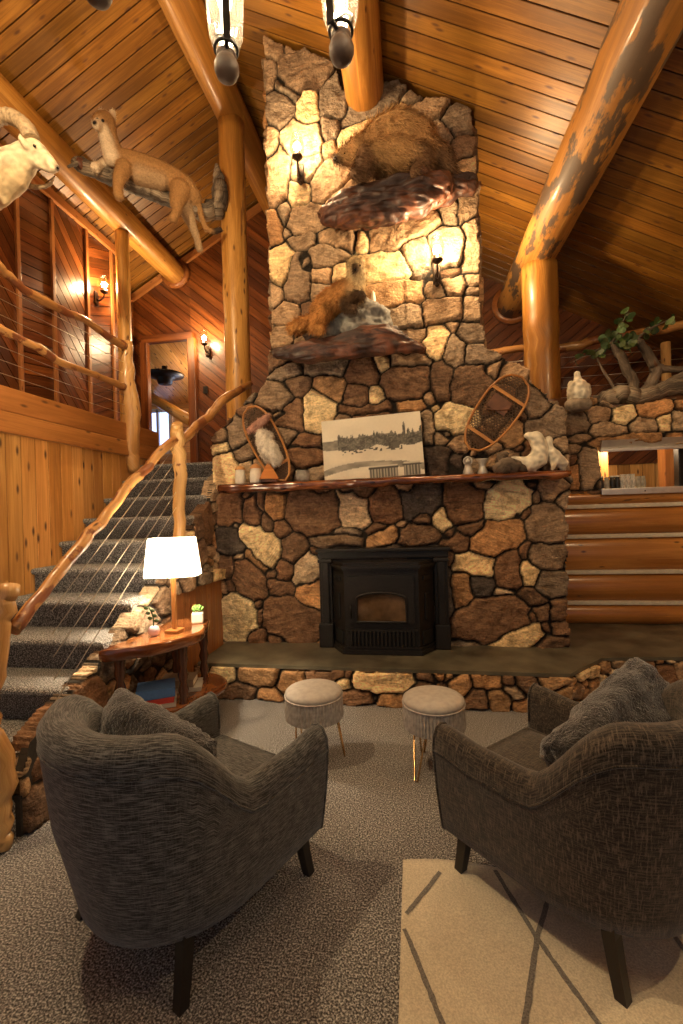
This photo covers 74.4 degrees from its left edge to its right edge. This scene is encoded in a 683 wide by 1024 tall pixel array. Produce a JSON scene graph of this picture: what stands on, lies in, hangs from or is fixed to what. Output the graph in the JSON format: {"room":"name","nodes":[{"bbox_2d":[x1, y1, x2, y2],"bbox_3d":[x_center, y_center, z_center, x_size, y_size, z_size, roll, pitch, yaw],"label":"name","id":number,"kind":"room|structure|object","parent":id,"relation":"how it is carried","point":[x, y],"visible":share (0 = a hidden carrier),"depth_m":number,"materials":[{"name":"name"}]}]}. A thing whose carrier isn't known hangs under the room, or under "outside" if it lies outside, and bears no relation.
{"room":"hotel lobby","nodes":[
{"label":"hotel lobby","id":0,"kind":"room"},
{"bbox_2d":[0,143,135,420],"bbox_3d":[-3.811,-2.166,2.534,0.439,3.260,9.871,-2,0,7],"label":"wall","id":1,"kind":"structure","parent":0,"point":[55,251],"depth_m":5.36,"materials":[{"name":"brown wood"}]},
{"bbox_2d":[94,277,109,305],"bbox_3d":[-3.192,-2.940,5.996,0.203,0.382,0.136,-2,0,9],"label":"wall sconce","id":2,"kind":"object","parent":1,"relation":"attached to","point":[103,291],"visible":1,"depth_m":5.98,"materials":[{"name":"white glass"}]},
{"bbox_2d":[0,433,146,595],"bbox_3d":[-2.829,0.514,1.463,0.014,2.240,8.004,-2,0,9],"label":"wall","id":3,"kind":"structure","parent":0,"point":[48,489],"depth_m":3.74,"materials":[{"name":"brown wood"}]},
{"bbox_2d":[0,385,159,461],"bbox_3d":[-2.882,-0.760,1.465,0.145,0.350,8.000,-2,0,9],"label":"trim","id":4,"kind":"structure","parent":3,"relation":"attached to","point":[23,414],"depth_m":3.92,"materials":[{"name":"brown wood"}]},
{"bbox_2d":[0,0,258,292],"bbox_3d":[-3.094,-4.281,2.419,2.614,1.430,9.850,-2,0,9],"label":"ceiling","id":5,"kind":"structure","parent":0,"point":[69,60],"depth_m":4.73,"materials":[{"name":"brown wood"}]},
{"bbox_2d":[0,73,183,282],"bbox_3d":[-3.445,-3.844,2.572,0.349,0.354,9.640,-2,0,9],"label":"log beam","id":6,"kind":"structure","parent":5,"relation":"attached to","point":[95,194],"depth_m":5.32,"materials":[{"name":"brown wood"}]},
{"bbox_2d":[87,0,112,10],"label":"chandelier","id":7,"kind":"object","parent":5,"relation":"hanging from","point":[102,5],"depth_m":1.37,"materials":[{"name":"black metal"}]},
{"bbox_2d":[169,569,225,671],"bbox_3d":[-1.263,1.073,4.037,0.151,1.030,0.910,-2,0,9],"label":"wall","id":8,"kind":"structure","parent":0,"point":[188,593],"depth_m":4.09,"materials":[{"name":"brown wood"}]},
{"bbox_2d":[0,698,527,1023],"bbox_3d":[1.674,1.501,0.856,9.050,0.001,8.200,-2,0,9],"label":"floor","id":9,"kind":"structure","parent":0,"point":[323,947],"depth_m":1.71,"materials":[{"name":"carpet"}]},
{"bbox_2d":[0,462,212,837],"bbox_3d":[-1.597,0.535,4.574,1.425,2.165,5.168,-2,0,9],"label":"staircase","id":10,"kind":"structure","parent":9,"relation":"on","point":[32,668],"depth_m":3.30,"materials":[{"name":"carpet"}]},
{"bbox_2d":[0,381,252,852],"bbox_3d":[-1.368,0.041,3.685,0.204,3.144,3.335,-2,0,12],"label":"stair railing","id":11,"kind":"object","parent":10,"relation":"on","point":[9,592],"visible":0.97,"depth_m":2.59,"materials":[{"name":"brown wood"}]},
{"bbox_2d":[218,114,251,419],"bbox_3d":[-1.256,-2.589,5.350,0.310,4.050,0.308,-2,0,9],"label":"log post","id":12,"kind":"object","parent":10,"relation":"on","point":[235,292],"visible":0.77,"depth_m":5.22,"materials":[{"name":"brown wood"}]},
{"bbox_2d":[67,156,227,221],"bbox_3d":[-2.065,-3.604,4.938,1.610,0.647,0.318,-2,0,-21],"label":"branch","id":13,"kind":"object","parent":12,"relation":"attached to","point":[214,208],"visible":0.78,"depth_m":4.88,"materials":[{"name":"brown wood"}]},
{"bbox_2d":[11,474,219,836],"bbox_3d":[-1.430,0.614,3.444,0.164,2.018,2.490,-2,0,9],"label":"wall","id":14,"kind":"structure","parent":9,"relation":"on","point":[96,681],"depth_m":3.00,"materials":[{"name":"brown stone"}]},
{"bbox_2d":[99,618,227,712],"bbox_3d":[-1.150,1.210,3.163,0.491,0.750,0.947,-2,0,9],"label":"table","id":15,"kind":"object","parent":9,"relation":"on","point":[144,645],"visible":0.58,"depth_m":3.02,"materials":[{"name":"brown wood"}]},
{"bbox_2d":[144,607,159,636],"bbox_3d":[-1.289,0.739,3.042,0.117,0.197,0.075,-2,0,9],"label":"potted plant","id":16,"kind":"object","parent":15,"relation":"on","point":[153,630],"visible":1,"depth_m":3.04,"materials":[{"name":"green plant"}]},
{"bbox_2d":[159,692,176,707],"bbox_3d":[-1.248,1.282,3.038,0.250,0.028,0.200,-2,0,-19],"label":"book","id":17,"kind":"object","parent":15,"relation":"on","point":[167,705],"visible":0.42,"depth_m":2.97,"materials":[{"name":"paper"}]},
{"bbox_2d":[147,691,175,703],"bbox_3d":[-1.254,1.249,3.039,0.240,0.036,0.190,-2,0,-17],"label":"book","id":18,"kind":"object","parent":17,"relation":"on","point":[169,699],"visible":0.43,"depth_m":2.96,"materials":[{"name":"paper"}]},
{"bbox_2d":[135,678,174,700],"bbox_3d":[-1.250,1.199,3.038,0.240,0.062,0.190,-2,0,-20],"label":"book","id":19,"kind":"object","parent":18,"relation":"on","point":[164,688],"visible":0.88,"depth_m":2.98,"materials":[{"name":"paper"}]},
{"bbox_2d":[143,537,201,633],"bbox_3d":[-1.166,0.506,3.115,0.356,0.657,0.247,-2,0,-5],"label":"table lamp","id":20,"kind":"object","parent":15,"relation":"on","point":[173,558],"visible":1,"depth_m":3.02,"materials":[{"name":"white fabric"}]},
{"bbox_2d":[175,677,202,693],"bbox_3d":[-1.160,1.278,3.308,0.260,0.030,0.200,-2,0,-13],"label":"book","id":21,"kind":"object","parent":15,"relation":"on","point":[198,686],"visible":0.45,"depth_m":3.24,"materials":[{"name":"paper"}]},
{"bbox_2d":[161,672,197,688],"bbox_3d":[-1.192,1.235,3.303,0.240,0.055,0.170,-2,0,-6],"label":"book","id":22,"kind":"object","parent":21,"relation":"on","point":[192,678],"visible":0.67,"depth_m":3.29,"materials":[{"name":"paper"}]},
{"bbox_2d":[165,673,227,712],"bbox_3d":[-1.138,1.322,3.207,0.488,0.055,0.858,-2,0,9],"label":"shelf","id":23,"kind":"object","parent":15,"relation":"attached to","point":[216,683],"depth_m":3.28,"materials":[{"name":"brown wood"}]},
{"bbox_2d":[191,604,203,623],"bbox_3d":[-1.079,0.762,3.385,0.091,0.139,0.086,-2,0,-14],"label":"potted plant","id":24,"kind":"object","parent":15,"relation":"on","point":[197,617],"visible":1,"depth_m":3.35,"materials":[{"name":"green plant"}]},
{"bbox_2d":[36,691,328,1017],"bbox_3d":[-0.638,1.132,1.791,0.820,0.875,0.931,-2,0,34],"label":"armchair","id":25,"kind":"object","parent":9,"relation":"on","point":[159,838],"visible":0.94,"depth_m":1.43,"materials":[{"name":"grey fabric"}]},
{"bbox_2d":[98,688,217,757],"bbox_3d":[-0.752,0.936,1.740,0.603,0.401,0.266,-2,0,30],"label":"cushion","id":26,"kind":"object","parent":25,"relation":"on","point":[125,713],"visible":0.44,"depth_m":1.72,"materials":[{"name":"grey fabric"}]},
{"bbox_2d":[214,734,275,775],"bbox_3d":[-0.568,1.171,1.893,0.556,0.132,0.660,-2,0,34],"label":"seat cushion","id":27,"kind":"object","parent":25,"relation":"on","point":[241,758],"depth_m":2.05,"materials":[{"name":"grey fabric"}]},
{"bbox_2d":[284,679,345,756],"bbox_3d":[-0.170,1.327,2.858,0.377,0.447,0.375,-2,0,9],"label":"stool","id":28,"kind":"object","parent":9,"relation":"on","point":[308,701],"visible":0.98,"depth_m":2.73,"materials":[{"name":"fabric"}]},
{"bbox_2d":[402,685,465,781],"bbox_3d":[0.555,1.306,2.687,0.377,0.447,0.375,-2,0,9],"label":"stool","id":29,"kind":"object","parent":9,"relation":"on","point":[424,707],"visible":0.95,"depth_m":2.57,"materials":[{"name":"fabric"}]},
{"bbox_2d":[194,623,682,712],"bbox_3d":[2.050,1.342,4.060,6.540,0.295,1.592,-2,0,9],"label":"raised hearth","id":30,"kind":"object","parent":9,"relation":"on","point":[496,678],"visible":0.62,"depth_m":3.69,"materials":[{"name":"stone"}]},
{"bbox_2d":[315,546,450,655],"bbox_3d":[0.368,0.787,4.059,1.230,0.911,0.384,-2,0,9],"label":"insert","id":31,"kind":"object","parent":30,"relation":"on","point":[381,606],"visible":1,"depth_m":3.96,"materials":[{"name":"black metal"}]},
{"bbox_2d":[210,35,572,647],"bbox_3d":[0.402,-1.602,4.667,3.353,6.079,1.060,-2,0,9],"label":"stone fireplace","id":32,"kind":"object","parent":30,"relation":"on","point":[508,580],"visible":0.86,"depth_m":4.20,"materials":[{"name":"brown stone"}]},
{"bbox_2d":[290,134,304,184],"bbox_3d":[-0.403,-3.285,4.183,0.136,0.382,0.203,-2,0,9],"label":"wall sconce","id":33,"kind":"object","parent":32,"relation":"attached to","point":[297,156],"visible":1,"depth_m":4.16,"materials":[{"name":"white glass"}]},
{"bbox_2d":[271,324,426,363],"bbox_3d":[0.033,-1.528,4.126,1.490,0.382,0.575,-2,0,11],"label":"shelf","id":34,"kind":"object","parent":32,"relation":"attached to","point":[364,341],"visible":0.99,"depth_m":3.88,"materials":[{"name":"brown wood"}]},
{"bbox_2d":[302,291,392,340],"bbox_3d":[0.041,-1.765,4.117,0.853,0.491,0.346,-2,0,11],"label":"rock","id":35,"kind":"object","parent":34,"relation":"on","point":[370,312],"visible":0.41,"depth_m":3.98,"materials":[{"name":"grey stone"}]},
{"bbox_2d":[284,252,369,336],"bbox_3d":[-0.133,-1.878,3.987,0.822,0.759,0.387,-2,0,9],"label":"mounted fisher","id":36,"kind":"object","parent":35,"relation":"on","point":[344,295],"visible":1,"depth_m":3.90,"materials":[{"name":"fur"}]},
{"bbox_2d":[217,470,571,493],"bbox_3d":[0.393,-0.260,4.093,3.110,0.094,0.330,-2,0,9],"label":"mantel shelf","id":37,"kind":"object","parent":32,"relation":"attached to","point":[383,482],"visible":0.94,"depth_m":3.96,"materials":[{"name":"brown wood"}]},
{"bbox_2d":[235,465,245,483],"bbox_3d":[-0.964,-0.356,4.282,0.104,0.177,0.102,-2,0,-8],"label":"lidded jar","id":38,"kind":"object","parent":37,"relation":"on","point":[240,476],"visible":0.95,"depth_m":4.24,"materials":[{"name":"white ceramic"}]},
{"bbox_2d":[250,463,261,482],"bbox_3d":[-0.812,-0.365,4.258,0.116,0.187,0.114,-2,0,-8],"label":"lidded jar","id":39,"kind":"object","parent":37,"relation":"on","point":[255,469],"visible":0.91,"depth_m":4.21,"materials":[{"name":"white ceramic"}]},
{"bbox_2d":[242,405,290,480],"bbox_3d":[-0.717,-0.655,4.274,0.500,0.751,0.082,-2,0,22],"label":"snowshoe","id":40,"kind":"object","parent":37,"relation":"on","point":[244,425],"visible":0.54,"depth_m":4.28,"materials":[{"name":"brown wood"}]},
{"bbox_2d":[246,413,283,468],"bbox_3d":[-0.720,-0.665,4.208,0.396,0.544,0.231,-2,0,1],"label":"ornament","id":41,"kind":"object","parent":40,"relation":"hanging from","point":[269,450],"visible":1,"depth_m":4.16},
{"bbox_2d":[259,462,278,482],"bbox_3d":[-0.681,-0.379,4.207,0.176,0.205,0.176,-2,0,-11],"label":"pyramid","id":42,"kind":"object","parent":37,"relation":"on","point":[268,474],"visible":0.82,"depth_m":4.14,"materials":[{"name":"orange wood"}]},
{"bbox_2d":[296,470,309,480],"bbox_3d":[-0.361,-0.335,4.197,0.132,0.100,0.132,-2,0,9],"label":"stone pot","id":43,"kind":"object","parent":37,"relation":"on","point":[301,475],"visible":0.88,"depth_m":4.14,"materials":[{"name":"grey stone"}]},
{"bbox_2d":[321,411,424,479],"bbox_3d":[0.278,-0.591,4.111,0.935,0.614,0.073,-2,0,9],"label":"photograph","id":44,"kind":"object","parent":37,"relation":"on","point":[389,445],"visible":1,"depth_m":4.10,"materials":[{"name":"paper"}]},
{"bbox_2d":[463,456,473,473],"bbox_3d":[1.103,-0.407,3.924,0.094,0.157,0.093,-2,0,9],"label":"candle lamp","id":45,"kind":"object","parent":37,"relation":"on","point":[467,461],"visible":0.94,"depth_m":3.90,"materials":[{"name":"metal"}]},
{"bbox_2d":[476,458,487,473],"bbox_3d":[1.223,-0.397,3.905,0.104,0.128,0.102,-2,0,9],"label":"candle lamp","id":46,"kind":"object","parent":37,"relation":"on","point":[482,462],"visible":0.94,"depth_m":3.88,"materials":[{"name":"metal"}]},
{"bbox_2d":[492,452,527,473],"bbox_3d":[1.449,-0.422,3.869,0.315,0.197,0.148,-2,0,-8],"label":"driftwood piece","id":47,"kind":"object","parent":37,"relation":"on","point":[505,464],"visible":0.91,"depth_m":3.82,"materials":[{"name":"brown wood"}]},
{"bbox_2d":[511,431,547,471],"bbox_3d":[1.614,-0.513,3.862,0.310,0.358,0.157,-2,0,9],"label":"bird","id":48,"kind":"object","parent":37,"relation":"on","point":[537,458],"visible":0.94,"depth_m":3.81},
{"bbox_2d":[545,436,568,470],"bbox_3d":[1.836,-0.495,3.848,0.196,0.316,0.126,-2,0,9],"label":"bird","id":49,"kind":"object","parent":37,"relation":"on","point":[555,458],"visible":0.88,"depth_m":3.81},
{"bbox_2d":[317,166,477,230],"bbox_3d":[0.469,-2.786,4.043,1.468,0.584,0.683,-2,0,9],"label":"shelf","id":50,"kind":"object","parent":32,"relation":"attached to","point":[392,200],"visible":0.97,"depth_m":3.82,"materials":[{"name":"brown wood"}]},
{"bbox_2d":[328,100,462,186],"bbox_3d":[0.453,-3.116,3.918,1.222,0.857,0.586,-2,0,9],"label":"taxidermy beaver","id":51,"kind":"object","parent":50,"relation":"on","point":[399,139],"visible":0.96,"depth_m":3.77,"materials":[{"name":"fur"}]},
{"bbox_2d":[429,238,444,286],"bbox_3d":[0.847,-2.223,3.990,0.136,0.382,0.203,-2,0,9],"label":"wall sconce","id":52,"kind":"object","parent":32,"relation":"attached to","point":[437,259],"visible":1,"depth_m":3.96,"materials":[{"name":"white glass"}]},
{"bbox_2d":[464,374,529,451],"bbox_3d":[1.369,-0.876,3.967,0.581,0.680,0.048,-2,0,4],"label":"snowshoe","id":53,"kind":"object","parent":32,"relation":"attached to","point":[497,403],"visible":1,"depth_m":3.96,"materials":[{"name":"brown wood"}]},
{"bbox_2d":[398,859,682,1023],"bbox_3d":[1.173,1.502,0.377,2.291,0.025,2.898,-2,0,9],"label":"area rug","id":54,"kind":"object","parent":9,"relation":"on","point":[478,946],"visible":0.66,"depth_m":1.53,"materials":[{"name":"beige carpet"}]},
{"bbox_2d":[432,679,682,1008],"bbox_3d":[0.975,1.080,1.768,0.820,0.875,0.931,-2,0,-35],"label":"armchair","id":55,"kind":"object","parent":54,"relation":"on","point":[595,833],"visible":0.9,"depth_m":1.43,"materials":[{"name":"grey fabric"}]},
{"bbox_2d":[486,727,546,770],"bbox_3d":[0.906,1.124,1.869,0.556,0.132,0.660,-2,0,-35],"label":"seat cushion","id":56,"kind":"object","parent":55,"relation":"on","point":[522,747],"depth_m":2.04,"materials":[{"name":"grey fabric"}]},
{"bbox_2d":[540,657,670,766],"bbox_3d":[1.096,0.880,1.765,0.734,0.499,0.313,-2,0,-25],"label":"cushion","id":57,"kind":"object","parent":55,"relation":"on","point":[632,692],"visible":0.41,"depth_m":1.73,"materials":[{"name":"grey fabric"}]},
{"bbox_2d":[133,210,682,464],"bbox_3d":[0.672,-2.826,8.007,13.415,4.513,2.374,-2,0,9],"label":"wall","id":58,"kind":"structure","parent":0,"point":[196,307],"depth_m":7.22,"materials":[{"name":"brown wood"}]},
{"bbox_2d":[152,408,171,453],"bbox_3d":[-4.017,-1.761,9.879,0.683,1.011,0.075,-2,0,9],"label":"window","id":59,"kind":"structure","parent":58,"relation":"in","point":[161,420],"depth_m":9.88,"materials":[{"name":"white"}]},
{"bbox_2d":[151,366,183,385],"bbox_3d":[-3.217,-2.488,8.192,0.660,0.320,0.660,-2,0,9],"label":"ceiling fixture","id":60,"kind":"object","parent":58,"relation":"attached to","point":[164,376],"visible":0.94,"depth_m":8.07,"materials":[{"name":"black metal"}]},
{"bbox_2d":[139,331,199,462],"bbox_3d":[-2.793,-1.678,7.329,0.960,2.420,0.100,-2,0,9],"label":"door","id":61,"kind":"structure","parent":58,"relation":"in","point":[146,341],"depth_m":7.27,"materials":[{"name":"brown wood"}]},
{"bbox_2d":[151,392,188,425],"bbox_3d":[-3.556,-2.138,8.956,2.497,1.268,0.197,-2,0,44],"label":"log","id":62,"kind":"object","parent":58,"relation":"attached to","point":[183,416],"visible":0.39,"depth_m":8.57,"materials":[{"name":"brown wood"}]},
{"bbox_2d":[200,333,209,357],"bbox_3d":[-2.160,-2.662,7.127,0.136,0.382,0.203,-2,0,9],"label":"wall sconce","id":63,"kind":"object","parent":58,"relation":"attached to","point":[206,347],"visible":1,"depth_m":7.12,"materials":[{"name":"white glass"}]},
{"bbox_2d":[203,386,207,393],"bbox_3d":[-2.188,-1.962,7.234,0.075,0.120,0.019,-2,0,9],"label":"light switch","id":64,"kind":"object","parent":58,"relation":"attached to","point":[205,388],"visible":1,"depth_m":7.23,"materials":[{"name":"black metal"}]},
{"bbox_2d":[131,203,522,324],"bbox_3d":[-0.400,-3.835,6.938,6.296,2.418,0.055,-2,0,9],"label":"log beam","id":65,"kind":"structure","parent":58,"relation":"attached to","point":[256,209],"depth_m":7.23,"materials":[{"name":"brown wood"}]},
{"bbox_2d":[497,0,682,318],"bbox_3d":[1.709,-2.965,1.761,0.445,0.440,9.640,-2,0,9],"label":"log beam","id":66,"kind":"structure","parent":58,"relation":"attached to","point":[641,36],"depth_m":3.24,"materials":[{"name":"brown wood"}]},
{"bbox_2d":[203,0,682,357],"bbox_3d":[2.296,-2.929,1.572,8.214,4.454,9.850,-2,0,9],"label":"ceiling","id":67,"kind":"structure","parent":0,"point":[522,68],"depth_m":4.06,"materials":[{"name":"brown wood"}]},
{"bbox_2d":[89,107,223,253],"bbox_3d":[-1.950,-3.548,4.830,1.354,1.431,0.441,-2,0,-24],"label":"mounted cougar","id":68,"kind":"object","parent":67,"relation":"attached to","point":[148,171],"visible":0.98,"depth_m":4.70,"materials":[{"name":"fur"}]},
{"bbox_2d":[157,0,268,214],"bbox_3d":[-1.805,-4.760,2.288,0.391,0.391,9.600,-2,0,9],"label":"log beam","id":69,"kind":"structure","parent":67,"relation":"attached to","point":[187,19],"depth_m":4.74,"materials":[{"name":"brown wood"}]},
{"bbox_2d":[206,0,243,85],"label":"chandelier","id":70,"kind":"object","parent":67,"relation":"hanging from","point":[226,67],"depth_m":1.60,"materials":[{"name":"black metal"}]},
{"bbox_2d":[334,0,383,111],"bbox_3d":[-0.301,-3.930,0.941,0.379,0.378,7.400,-2,0,9],"label":"log beam","id":71,"kind":"structure","parent":67,"relation":"attached to","point":[363,82],"depth_m":3.78,"materials":[{"name":"brown wood"}]},
{"bbox_2d":[321,0,357,68],"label":"chandelier","id":72,"kind":"object","parent":71,"relation":"hanging from","point":[341,54],"depth_m":1.55,"materials":[{"name":"black metal"}]},
{"bbox_2d":[598,451,608,488],"bbox_3d":[2.993,-0.439,5.674,0.520,0.720,0.552,-2,0,9],"label":"lamp","id":73,"kind":"object","parent":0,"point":[603,456],"visible":0.06,"depth_m":5.39,"materials":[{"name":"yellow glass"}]},
{"bbox_2d":[548,395,682,410],"bbox_3d":[3.968,-1.018,5.417,4.400,0.500,1.650,-2,0,9],"label":"floor","id":74,"kind":"structure","parent":0,"point":[561,401],"depth_m":4.75,"materials":[{"name":"brown wood"}]},
{"bbox_2d":[521,258,560,398],"bbox_3d":[2.274,-1.906,5.122,0.391,1.776,0.393,-2,0,9],"label":"log post","id":75,"kind":"object","parent":74,"relation":"on","point":[539,278],"visible":0.76,"depth_m":4.96,"materials":[{"name":"brown wood"}]},
{"bbox_2d":[491,321,682,397],"bbox_3d":[3.473,-1.589,5.266,3.902,1.270,0.126,-2,0,9],"label":"loft railing","id":76,"kind":"object","parent":74,"relation":"on","point":[665,347],"visible":0.41,"depth_m":5.29,"materials":[{"name":"brown wood"}]},
{"bbox_2d":[570,306,682,387],"bbox_3d":[3.201,-1.776,4.932,1.314,1.037,0.338,-2,0,9],"label":"tree","id":77,"kind":"object","parent":74,"relation":"on","point":[609,340],"visible":0.9,"depth_m":4.90,"materials":[{"name":"green plant"}]},
{"bbox_2d":[565,491,682,623],"bbox_3d":[3.890,0.485,4.642,3.700,1.500,0.278,-2,0,9],"label":"wall","id":78,"kind":"structure","parent":0,"point":[624,564],"depth_m":4.67,"materials":[{"name":"brown wood"}]},
{"bbox_2d":[565,397,682,494],"bbox_3d":[3.943,-0.685,4.568,3.364,1.121,0.178,-2,0,9],"label":"stone wall","id":79,"kind":"structure","parent":0,"point":[648,422],"depth_m":4.71,"materials":[{"name":"brown stone"}]},
{"bbox_2d":[564,398,592,411],"bbox_3d":[2.447,-1.115,4.652,0.261,0.161,0.172,-2,0,9],"label":"stone","id":80,"kind":"object","parent":79,"relation":"attached to","point":[573,404],"visible":0.95,"depth_m":4.59,"materials":[{"name":"beige stone"}]},
{"bbox_2d":[567,371,590,399],"bbox_3d":[2.454,-1.278,4.649,0.221,0.356,0.187,-2,0,33],"label":"bird","id":81,"kind":"object","parent":80,"relation":"on","point":[577,388],"visible":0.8,"depth_m":4.59},
{"bbox_2d":[594,378,682,404],"bbox_3d":[3.207,-1.246,4.706,1.124,0.280,0.227,-2,0,9],"label":"log","id":82,"kind":"object","parent":79,"relation":"on","point":[619,394],"visible":0.84,"depth_m":4.65,"materials":[{"name":"brown wood"}]},
{"bbox_2d":[608,463,657,488],"bbox_3d":[4.145,-0.473,5.473,3.300,1.400,1.716,-2,0,9],"label":"wall","id":83,"kind":"structure","parent":0,"point":[649,470],"depth_m":6.32,"materials":[{"name":"brown wood"}]},
{"bbox_2d":[597,436,682,451],"bbox_3d":[4.074,-0.735,4.594,2.750,0.132,0.245,-2,0,9],"label":"lintel","id":84,"kind":"object","parent":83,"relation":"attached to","point":[667,442],"visible":0.96,"depth_m":4.65,"materials":[{"name":"stone"}]},
{"bbox_2d":[598,486,682,494],"bbox_3d":[4.071,-0.248,4.644,2.720,0.065,0.411,-2,0,9],"label":"countertop","id":85,"kind":"structure","parent":83,"relation":"on","point":[671,489],"depth_m":4.60,"materials":[{"name":"grey stone"}]},
{"bbox_2d":[599,476,603,488],"bbox_3d":[2.780,-0.314,4.823,0.060,0.141,0.058,-2,0,9],"label":"jar","id":86,"kind":"object","parent":85,"relation":"on","point":[601,478],"visible":0.39,"depth_m":4.80,"materials":[{"name":"white ceramic"}]},
{"bbox_2d":[604,477,609,488],"bbox_3d":[2.835,-0.308,4.814,0.060,0.125,0.058,-2,0,9],"label":"jar","id":87,"kind":"object","parent":85,"relation":"on","point":[606,479],"visible":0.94,"depth_m":4.79,"materials":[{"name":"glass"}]},
{"bbox_2d":[609,476,614,488],"bbox_3d":[2.889,-0.317,4.806,0.060,0.141,0.058,-2,0,9],"label":"jar","id":88,"kind":"object","parent":85,"relation":"on","point":[611,480],"visible":0.9,"depth_m":4.79,"materials":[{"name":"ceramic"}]},
{"bbox_2d":[615,475,619,487],"bbox_3d":[2.939,-0.319,4.798,0.060,0.141,0.058,-2,0,9],"label":"jar","id":89,"kind":"object","parent":85,"relation":"on","point":[617,480],"visible":0.91,"depth_m":4.78,"materials":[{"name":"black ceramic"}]},
{"bbox_2d":[620,474,625,487],"bbox_3d":[2.998,-0.325,4.792,0.070,0.150,0.060,-2,0,-26],"label":"jar","id":90,"kind":"object","parent":85,"relation":"on","point":[622,476],"visible":0.91,"depth_m":4.77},
{"bbox_2d":[625,474,630,487],"bbox_3d":[3.047,-0.327,4.784,0.070,0.150,0.060,-2,0,-26],"label":"jar","id":91,"kind":"object","parent":85,"relation":"on","point":[627,476],"visible":0.91,"depth_m":4.76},
{"bbox_2d":[630,474,635,487],"bbox_3d":[3.092,-0.328,4.777,0.070,0.150,0.060,-2,0,-26],"label":"jar","id":92,"kind":"object","parent":85,"relation":"on","point":[633,481],"visible":0.88,"depth_m":4.75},
{"bbox_2d":[635,476,640,487],"bbox_3d":[3.141,-0.317,4.766,0.060,0.125,0.058,-2,0,9],"label":"jar","id":93,"kind":"object","parent":85,"relation":"on","point":[637,478],"visible":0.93,"depth_m":4.75,"materials":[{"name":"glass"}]},
{"bbox_2d":[640,476,645,486],"bbox_3d":[3.186,-0.318,4.759,0.060,0.125,0.058,-2,0,9],"label":"jar","id":94,"kind":"object","parent":85,"relation":"on","point":[643,480],"visible":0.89,"depth_m":4.74,"materials":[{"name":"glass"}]},
{"bbox_2d":[673,448,682,485],"bbox_3d":[3.546,-0.475,4.698,0.090,0.460,0.107,-2,0,9],"label":"upright","id":95,"kind":"object","parent":85,"relation":"on","point":[678,453],"visible":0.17,"depth_m":4.67,"materials":[{"name":"black metal"}]},
{"bbox_3d":[-2.950,-0.528,2.414,2.850,0.170,9.850,-2,0,9],"label":"floor","id":96,"kind":"structure","parent":0,"visible":0},
{"bbox_2d":[0,261,140,472],"bbox_3d":[-2.554,-1.155,3.215,0.214,1.484,3.564,-2,0,9],"label":"balcony railing","id":97,"kind":"object","parent":96,"relation":"on","point":[130,403],"visible":0.95,"depth_m":4.43,"materials":[{"name":"brown wood"}]},
{"bbox_2d":[115,229,132,420],"bbox_3d":[-2.857,-2.113,5.950,0.177,3.194,0.175,-2,0,9],"label":"log post","id":98,"kind":"object","parent":96,"relation":"on","point":[122,249],"visible":0.5,"depth_m":5.88,"materials":[{"name":"brown wood"}]},
{"bbox_3d":[4.140,-0.883,5.516,3.302,0.020,1.704,-2,0,9],"label":"ceiling","id":99,"kind":"structure","parent":0,"visible":0},
{"bbox_2d":[657,449,673,486],"bbox_3d":[3.894,-0.466,5.355,0.160,0.900,0.160,-2,0,9],"label":"wooden upright","id":100,"kind":"object","parent":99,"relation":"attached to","point":[665,456],"visible":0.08,"depth_m":5.29,"materials":[{"name":"brown wood"}]},
{"bbox_3d":[-3.325,-2.256,3.979,0.229,3.408,0.228,-2,0,9],"label":"log post","id":101,"kind":"object","parent":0,"visible":0},
{"bbox_2d":[0,106,59,210],"bbox_3d":[-2.787,-3.003,3.794,1.002,0.932,0.431,-2,0,16],"label":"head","id":102,"kind":"object","parent":101,"relation":"attached to","point":[20,160],"visible":1,"depth_m":3.68,"materials":[{"name":"fur"},{"name":"horn"}]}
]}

